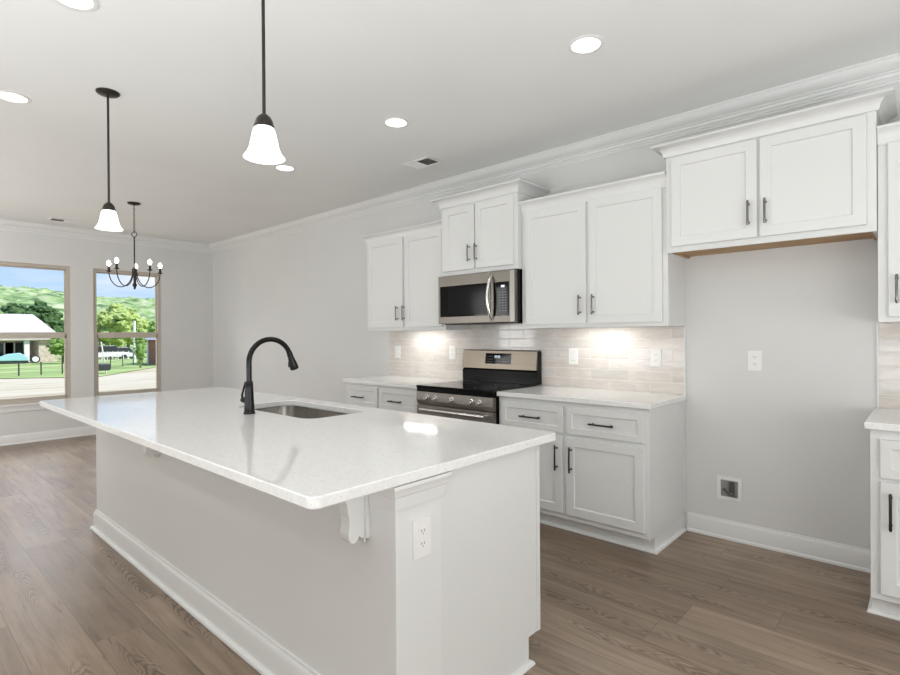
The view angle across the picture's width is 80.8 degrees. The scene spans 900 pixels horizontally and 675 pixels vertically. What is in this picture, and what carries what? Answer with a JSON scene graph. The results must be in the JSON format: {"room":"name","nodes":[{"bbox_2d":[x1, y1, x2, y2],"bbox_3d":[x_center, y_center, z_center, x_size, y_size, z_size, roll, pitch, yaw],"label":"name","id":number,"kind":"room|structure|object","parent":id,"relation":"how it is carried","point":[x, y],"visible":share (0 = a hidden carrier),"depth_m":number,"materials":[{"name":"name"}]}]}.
{"room":"kitchen","nodes":[
{"label":"kitchen","id":0,"kind":"room"},
{"bbox_2d":[0,230,213,435],"bbox_3d":[-6.232,-0.048,5.940,0.200,2.788,7.026,0,0,42],"label":"wall","id":1,"kind":"structure","parent":0,"point":[186,280],"depth_m":7.51,"materials":[{"name":"paint"}]},
{"bbox_2d":[0,261,70,412],"bbox_3d":[-5.383,-0.009,6.768,0.125,1.883,0.963,0,0,42],"label":"window","id":2,"kind":"structure","parent":1,"relation":"in","point":[18,406],"depth_m":6.89,"materials":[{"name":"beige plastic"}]},
{"bbox_2d":[0,426,95,445],"bbox_3d":[-4.565,1.279,4.441,4.277,0.123,7.026,0,0,42],"label":"baseboard","id":3,"kind":"structure","parent":1,"relation":"attached to","point":[13,439],"depth_m":6.86,"materials":[{"name":"paint"}]},
{"bbox_2d":[93,268,160,396],"bbox_3d":[-4.627,-0.017,7.602,0.125,1.883,0.965,0,0,42],"label":"window","id":4,"kind":"structure","parent":1,"relation":"in","point":[157,334],"depth_m":7.62,"materials":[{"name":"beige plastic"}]},
{"bbox_2d":[0,0,899,243],"bbox_3d":[-2.073,-1.532,2.154,11.457,0.150,7.326,0,0,42],"label":"ceiling","id":5,"kind":"structure","parent":0,"point":[477,84],"depth_m":3.06,"materials":[{"name":"paint"}]},
{"bbox_2d":[0,90,31,103],"bbox_3d":[-2.651,-1.453,3.201,0.184,0.006,0.184,0,0,42],"label":"recessed light","id":6,"kind":"object","parent":5,"relation":"in","point":[8,96],"visible":1,"depth_m":3.20,"materials":[{"name":"white plastic"}]},
{"bbox_2d":[48,218,79,223],"bbox_3d":[-4.801,-1.450,6.568,0.174,0.006,0.300,0,0,42],"label":"ceiling vent","id":7,"kind":"object","parent":5,"relation":"in","point":[49,219],"visible":1,"depth_m":6.55,"materials":[{"name":"white plastic"}]},
{"bbox_2d":[54,0,98,11],"bbox_3d":[-1.621,-1.457,2.275,0.184,0.006,0.184,0,0,42],"label":"recessed light","id":8,"kind":"object","parent":5,"relation":"in","point":[77,5],"visible":1,"depth_m":2.31,"materials":[{"name":"white plastic"}]},
{"bbox_2d":[95,87,122,230],"bbox_3d":[-2.034,-1.053,3.147,0.145,0.813,0.145,0,0,42],"label":"pendant light","id":9,"kind":"object","parent":5,"relation":"hanging from","point":[108,220],"visible":1,"depth_m":3.14,"materials":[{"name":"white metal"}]},
{"bbox_2d":[106,202,162,288],"bbox_3d":[-3.410,-0.991,5.752,0.537,0.938,0.518,0,0,42],"label":"chandelier","id":10,"kind":"object","parent":5,"relation":"hanging from","point":[134,277],"visible":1,"depth_m":5.72,"materials":[{"name":"brown metal"}]},
{"bbox_2d":[243,0,284,163],"bbox_3d":[-0.676,-1.058,1.915,0.145,0.813,0.145,0,0,42],"label":"pendant light","id":11,"kind":"object","parent":5,"relation":"hanging from","point":[263,148],"visible":1,"depth_m":1.91,"materials":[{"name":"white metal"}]},
{"bbox_2d":[274,165,295,171],"bbox_3d":[-1.430,-1.466,4.580,0.184,0.006,0.184,0,0,42],"label":"recessed light","id":12,"kind":"object","parent":5,"relation":"in","point":[285,168],"visible":1,"depth_m":4.58,"materials":[{"name":"white plastic"}]},
{"bbox_2d":[383,117,408,127],"bbox_3d":[-0.370,-1.470,3.621,0.184,0.006,0.184,0,0,42],"label":"recessed light","id":13,"kind":"object","parent":5,"relation":"in","point":[392,122],"visible":1,"depth_m":3.61,"materials":[{"name":"white plastic"}]},
{"bbox_2d":[402,156,442,169],"bbox_3d":[-0.235,-1.473,4.472,0.314,0.006,0.190,0,0,42],"label":"ceiling vent","id":14,"kind":"object","parent":5,"relation":"in","point":[427,161],"visible":1,"depth_m":4.47,"materials":[{"name":"white plastic"}]},
{"bbox_2d":[567,35,604,54],"bbox_3d":[0.685,-1.474,2.667,0.184,0.006,0.184,0,0,42],"label":"recessed light","id":15,"kind":"object","parent":5,"relation":"in","point":[585,44],"visible":1,"depth_m":2.66,"materials":[{"name":"white plastic"}]},
{"bbox_2d":[0,435,899,674],"bbox_3d":[-2.059,1.356,2.270,11.307,0.050,7.176,0,0,42],"label":"floor","id":16,"kind":"structure","parent":0,"point":[71,604],"depth_m":2.58,"materials":[{"name":"brown wood"}]},
{"bbox_2d":[90,428,539,674],"bbox_3d":[-1.092,0.882,2.872,3.171,0.880,0.946,0,0,42],"label":"kitchen island","id":17,"kind":"object","parent":16,"relation":"on","point":[439,574],"visible":0.62,"depth_m":1.97,"materials":[{"name":"paint"}]},
{"bbox_2d":[39,387,555,509],"bbox_3d":[-1.130,0.426,2.865,3.195,0.033,1.205,0,0,42],"label":"island countertop","id":18,"kind":"structure","parent":17,"relation":"on","point":[317,463],"depth_m":2.13,"materials":[{"name":"white stone"}]},
{"bbox_2d":[240,337,298,414],"bbox_3d":[-0.998,0.202,2.944,0.086,0.413,0.328,0,0,42],"label":"faucet","id":19,"kind":"object","parent":18,"relation":"on","point":[248,400],"visible":1,"depth_m":2.83,"materials":[{"name":"black metal"}]},
{"bbox_2d":[255,406,345,418],"bbox_3d":[-0.870,0.535,3.035,0.830,0.188,0.410,0,0,42],"label":"sink","id":20,"kind":"object","parent":18,"relation":"in","point":[293,411],"visible":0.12,"depth_m":3.34,"materials":[{"name":"metal"}]},
{"bbox_2d":[419,526,426,549],"bbox_3d":[-0.086,0.630,1.663,0.002,0.066,0.033,0,0,42],"label":"receptacle","id":21,"kind":"object","parent":17,"relation":"attached to","point":[422,529],"depth_m":1.66,"materials":[{"name":"white plastic"}]},
{"bbox_2d":[346,382,417,412],"bbox_3d":[-0.446,0.870,4.996,1.051,0.880,0.662,0,0,42],"label":"base cabinet","id":22,"kind":"object","parent":16,"relation":"on","point":[375,396],"visible":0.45,"depth_m":4.75,"materials":[{"name":"paint"}]},
{"bbox_2d":[342,375,466,388],"bbox_3d":[-0.446,0.413,5.002,1.051,0.032,0.626,0,0,42],"label":"countertop","id":23,"kind":"structure","parent":22,"relation":"on","point":[386,380],"depth_m":4.89,"materials":[{"name":"white stone"}]},
{"bbox_2d":[416,349,541,423],"bbox_3d":[0.219,0.709,4.340,0.804,1.198,0.710,0,0,42],"label":"range","id":24,"kind":"object","parent":16,"relation":"on","point":[473,399],"visible":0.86,"depth_m":4.31,"materials":[{"name":"silver metal"}]},
{"bbox_2d":[416,380,536,393],"bbox_3d":[0.212,0.400,4.334,0.804,0.020,0.582,0,0,42],"label":"cooktop","id":25,"kind":"object","parent":24,"relation":"in","point":[461,386],"depth_m":4.27,"materials":[{"name":"black glass"}]},
{"bbox_2d":[499,396,686,554],"bbox_3d":[0.967,0.865,3.714,1.130,0.880,0.662,0,0,42],"label":"base cabinet","id":26,"kind":"object","parent":16,"relation":"on","point":[613,474],"visible":0.91,"depth_m":3.38,"materials":[{"name":"paint"}]},
{"bbox_2d":[497,385,686,409],"bbox_3d":[0.970,0.408,3.717,1.132,0.032,0.626,0,0,42],"label":"countertop","id":27,"kind":"structure","parent":26,"relation":"on","point":[617,398],"depth_m":3.56,"materials":[{"name":"white stone"}]},
{"bbox_2d":[867,429,899,620],"bbox_3d":[2.574,0.860,2.256,1.223,0.880,0.662,0,0,42],"label":"base cabinet","id":28,"kind":"object","parent":16,"relation":"on","point":[884,600],"visible":0.94,"depth_m":2.40,"materials":[{"name":"paint"}]},
{"bbox_2d":[864,408,899,431],"bbox_3d":[2.576,0.402,2.261,1.225,0.032,0.626,0,0,42],"label":"countertop","id":29,"kind":"structure","parent":28,"relation":"on","point":[884,419],"depth_m":2.48,"materials":[{"name":"white stone"}]},
{"bbox_2d":[213,82,899,549],"bbox_3d":[0.344,-0.088,4.813,11.457,2.788,0.159,0,0,42],"label":"wall","id":30,"kind":"structure","parent":0,"point":[794,434],"depth_m":3.49,"materials":[{"name":"paint"}]},
{"bbox_2d":[395,346,399,357],"bbox_3d":[-0.547,0.149,5.510,0.078,0.125,0.009,0,0,42],"label":"power outlet","id":31,"kind":"object","parent":30,"relation":"attached to","point":[397,348],"visible":1,"depth_m":5.51,"materials":[{"name":"white plastic"}]},
{"bbox_2d":[361,220,468,330],"bbox_3d":[-0.365,-0.547,5.103,1.124,0.957,0.374,0,0,42],"label":"upper cabinet","id":32,"kind":"object","parent":30,"relation":"attached to","point":[404,265],"visible":0.88,"depth_m":4.95,"materials":[{"name":"paint"}]},
{"bbox_2d":[0,52,899,252],"bbox_3d":[-2.054,-1.396,2.137,11.107,0.120,7.026,0,0,42],"label":"trim","id":33,"kind":"structure","parent":30,"relation":"attached to","point":[882,71],"depth_m":4.00,"materials":[{"name":"paint"}]},
{"bbox_2d":[449,346,455,358],"bbox_3d":[0.023,0.141,4.993,0.078,0.125,0.009,0,0,42],"label":"power outlet","id":34,"kind":"object","parent":30,"relation":"attached to","point":[452,349],"visible":1,"depth_m":4.99,"materials":[{"name":"white plastic"}]},
{"bbox_2d":[431,178,550,276],"bbox_3d":[0.325,-0.862,4.432,0.932,0.662,0.436,0,0,42],"label":"upper cabinet","id":35,"kind":"object","parent":30,"relation":"attached to","point":[482,227],"visible":0.82,"depth_m":4.25,"materials":[{"name":"paint"}]},
{"bbox_2d":[438,269,522,324],"bbox_3d":[0.307,-0.319,4.425,0.803,0.418,0.460,0,0,42],"label":"microwave","id":36,"kind":"object","parent":35,"relation":"attached to","point":[493,297],"visible":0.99,"depth_m":4.25,"materials":[{"name":"silver metal"}]},
{"bbox_2d":[569,348,577,363],"bbox_3d":[0.964,0.147,4.137,0.078,0.125,0.011,0,0,42],"label":"light switch","id":37,"kind":"object","parent":30,"relation":"attached to","point":[573,352],"visible":1,"depth_m":4.13,"materials":[{"name":"white plastic"}]},
{"bbox_2d":[518,171,684,328],"bbox_3d":[1.056,-0.558,3.814,1.112,0.970,0.374,0,0,42],"label":"upper cabinet","id":38,"kind":"object","parent":30,"relation":"attached to","point":[593,256],"visible":0.94,"depth_m":3.63,"materials":[{"name":"paint"}]},
{"bbox_2d":[389,323,878,407],"bbox_3d":[0.852,0.159,4.252,4.040,0.463,0.010,0,0,42],"label":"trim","id":39,"kind":"structure","parent":30,"relation":"attached to","point":[877,324],"depth_m":2.90,"materials":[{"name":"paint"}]},
{"bbox_2d":[650,349,661,366],"bbox_3d":[1.443,0.141,3.705,0.078,0.125,0.009,0,0,42],"label":"power outlet","id":40,"kind":"object","parent":30,"relation":"attached to","point":[655,354],"visible":1,"depth_m":3.70,"materials":[{"name":"white plastic"}]},
{"bbox_2d":[653,353,657,361],"bbox_3d":[1.441,0.141,3.703,0.033,0.066,0.002,0,0,42],"label":"receptacle","id":41,"kind":"object","parent":40,"relation":"attached to","point":[655,355],"depth_m":3.70,"materials":[{"name":"white plastic"}]},
{"bbox_2d":[717,475,741,502],"bbox_3d":[1.793,0.974,3.397,0.149,0.150,0.025,0,0,42],"label":"box","id":42,"kind":"object","parent":30,"relation":"attached to","point":[728,488],"visible":1,"depth_m":3.40,"materials":[{"name":"white plastic"}]},
{"bbox_2d":[748,351,761,370],"bbox_3d":[1.903,0.146,3.300,0.078,0.125,0.009,0,0,42],"label":"power outlet","id":43,"kind":"object","parent":30,"relation":"attached to","point":[754,357],"visible":1,"depth_m":3.30,"materials":[{"name":"white plastic"}]},
{"bbox_2d":[752,355,757,366],"bbox_3d":[1.901,0.146,3.298,0.033,0.074,0.002,0,0,42],"label":"receptacle","id":44,"kind":"object","parent":43,"relation":"attached to","point":[754,357],"depth_m":3.30,"materials":[{"name":"white plastic"}]},
{"bbox_2d":[650,87,897,258],"bbox_3d":[1.833,-0.865,3.077,1.170,0.667,0.418,0,0,42],"label":"upper cabinet","id":45,"kind":"object","parent":30,"relation":"attached to","point":[809,176],"visible":0.98,"depth_m":2.90,"materials":[{"name":"paint"}]},
{"bbox_2d":[687,512,870,572],"bbox_3d":[1.971,1.239,3.240,0.990,0.123,0.022,0,0,42],"label":"baseboard","id":46,"kind":"structure","parent":30,"relation":"attached to","point":[847,556],"depth_m":3.20,"materials":[{"name":"paint"}]},
{"bbox_2d":[877,121,899,322],"bbox_3d":[2.674,-0.564,2.347,1.193,0.970,0.374,0,0,42],"label":"upper cabinet","id":47,"kind":"object","parent":30,"relation":"attached to","point":[888,135],"visible":1,"depth_m":2.60,"materials":[{"name":"paint"}]},
{"label":"outside","id":48,"kind":"structure","parent":0,"visible":0},
{"bbox_2d":[0,355,155,398],"bbox_3d":[-26.851,2.314,88.510,141.280,2.198,185.000,0,0,42],"label":"ground","id":49,"kind":"structure","parent":48,"point":[143,378],"depth_m":27.41,"materials":[{"name":"beige concrete"}]},
{"bbox_2d":[0,314,56,362],"bbox_3d":[-54.075,0.262,54.249,10.000,5.750,21.697,0,0,42],"label":"neighbor house","id":50,"kind":"structure","parent":49,"relation":"on","point":[29,347],"depth_m":58.32,"materials":[{"name":"beige stone"}]},
{"bbox_2d":[0,300,62,331],"bbox_3d":[-56.150,-0.783,70.397,7.864,8.587,7.494,0,0,42],"label":"tree","id":51,"kind":"object","parent":49,"relation":"on","point":[49,315],"visible":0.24,"depth_m":69.57,"materials":[{"name":"green plant"}]},
{"bbox_2d":[46,338,63,363],"bbox_3d":[-40.516,1.206,55.056,2.396,3.160,2.736,0,0,-5],"label":"tree","id":52,"kind":"object","parent":49,"relation":"on","point":[56,346],"visible":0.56,"depth_m":54.37,"materials":[{"name":"green plant"}]},
{"bbox_2d":[56,319,63,331],"bbox_3d":[-65.801,-0.181,87.630,6.870,7.733,6.874,0,0,42],"label":"tree","id":53,"kind":"object","parent":49,"relation":"on","point":[61,322],"visible":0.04,"depth_m":86.79,"materials":[{"name":"green plant"}]},
{"bbox_2d":[0,349,155,377],"bbox_3d":[-38.620,2.316,99.185,109.500,2.200,185.000,0,0,42],"label":"lawn","id":54,"kind":"structure","parent":49,"relation":"on","point":[32,370],"depth_m":45.48,"materials":[{"name":"green plant"}]},
{"bbox_2d":[0,353,27,363],"bbox_3d":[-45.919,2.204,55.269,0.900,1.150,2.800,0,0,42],"label":"car","id":55,"kind":"object","parent":54,"relation":"on","point":[14,358],"visible":0.91,"depth_m":55.13,"materials":[{"name":"teal metal"}]},
{"bbox_2d":[0,361,62,375],"bbox_3d":[-29.312,2.240,36.888,0.097,1.050,3.800,0,0,42],"label":"fence","id":56,"kind":"object","parent":54,"relation":"on","point":[19,368],"visible":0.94,"depth_m":37.30,"materials":[{"name":"grey metal"}]},
{"bbox_2d":[30,355,39,362],"bbox_3d":[-44.566,2.324,56.790,0.260,0.860,0.860,0,0,42],"label":"wheel","id":57,"kind":"object","parent":54,"relation":"on","point":[35,359],"visible":0.98,"depth_m":56.70,"materials":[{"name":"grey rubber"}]},
{"bbox_2d":[98,342,110,372],"bbox_3d":[-25.207,1.477,37.953,0.947,2.331,1.198,0,0,42],"label":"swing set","id":58,"kind":"object","parent":54,"relation":"on","point":[104,366],"visible":0.7,"depth_m":37.91,"materials":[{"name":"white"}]},
{"bbox_2d":[98,345,132,358],"bbox_3d":[-44.996,1.983,69.460,1.920,1.900,5.400,0,0,42],"label":"car","id":59,"kind":"object","parent":54,"relation":"on","point":[106,348],"visible":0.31,"depth_m":69.10,"materials":[{"name":"white metal"}]},
{"bbox_2d":[104,347,136,359],"bbox_3d":[-46.057,2.224,74.243,1.920,1.800,4.800,0,0,42],"label":"car","id":60,"kind":"object","parent":54,"relation":"on","point":[125,349],"visible":0.25,"depth_m":73.86,"materials":[{"name":"grey metal"}]},
{"bbox_2d":[97,313,126,344],"bbox_3d":[-57.770,-0.428,89.532,6.606,8.094,7.056,0,0,42],"label":"tree","id":61,"kind":"object","parent":49,"relation":"on","point":[99,339],"visible":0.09,"depth_m":88.01,"materials":[{"name":"green plant"}]},
{"bbox_2d":[101,351,132,359],"bbox_3d":[-40.450,2.259,67.029,0.097,1.100,7.676,0,0,42],"label":"fence","id":62,"kind":"object","parent":49,"relation":"on","point":[112,351],"visible":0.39,"depth_m":65.66,"materials":[{"name":"white wood"}]},
{"bbox_2d":[97,303,143,358],"bbox_3d":[-51.724,-0.923,82.610,7.274,9.028,7.557,0,0,42],"label":"tree","id":63,"kind":"object","parent":49,"relation":"on","point":[116,318],"visible":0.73,"depth_m":81.04,"materials":[{"name":"green plant"}]},
{"bbox_2d":[98,353,146,366],"bbox_3d":[-30.235,2.151,49.638,0.077,1.243,18.985,0,0,-19],"label":"fence","id":64,"kind":"object","parent":49,"relation":"on","point":[133,353],"visible":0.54,"depth_m":47.81,"materials":[{"name":"grey metal"}]},
{"bbox_2d":[133,321,135,362],"bbox_3d":[-33.220,0.516,55.656,0.240,4.500,0.240,0,0,-25],"label":"utility pole","id":65,"kind":"object","parent":49,"relation":"on","point":[134,322],"visible":0.46,"depth_m":55.55,"materials":[{"name":"white wood"}]},
{"bbox_2d":[127,317,149,347],"bbox_3d":[-60.793,-0.799,99.850,7.409,8.826,7.306,0,0,42],"label":"tree","id":66,"kind":"object","parent":49,"relation":"on","point":[144,321],"visible":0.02,"depth_m":100.69,"materials":[{"name":"green plant"}]},
{"bbox_2d":[132,324,146,367],"bbox_3d":[-26.534,0.796,45.200,0.936,3.861,0.966,0,0,13],"label":"cypress shrub","id":67,"kind":"object","parent":49,"relation":"on","point":[140,344],"visible":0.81,"depth_m":45.04,"materials":[{"name":"green plant"}]},
{"bbox_2d":[144,320,154,343],"bbox_3d":[-67.186,-0.205,119.433,7.413,7.634,7.136,0,0,42],"label":"tree","id":68,"kind":"object","parent":49,"relation":"on","point":[151,328],"visible":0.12,"depth_m":117.34,"materials":[{"name":"green plant"}]},
{"bbox_2d":[144,338,155,363],"bbox_3d":[-25.548,0.820,53.695,7.000,3.950,8.500,0,0,42],"label":"brick outbuilding","id":69,"kind":"structure","parent":49,"relation":"on","point":[151,342],"depth_m":52.20,"materials":[{"name":"red brick"}]},
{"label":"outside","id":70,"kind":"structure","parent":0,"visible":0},
{"bbox_2d":[0,285,154,348],"bbox_3d":[-125.863,-11.460,242.321,248.000,29.895,330.000,0,0,42],"label":"hill","id":71,"kind":"structure","parent":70,"point":[145,308],"depth_m":218.00,"materials":[{"name":"green plant"}]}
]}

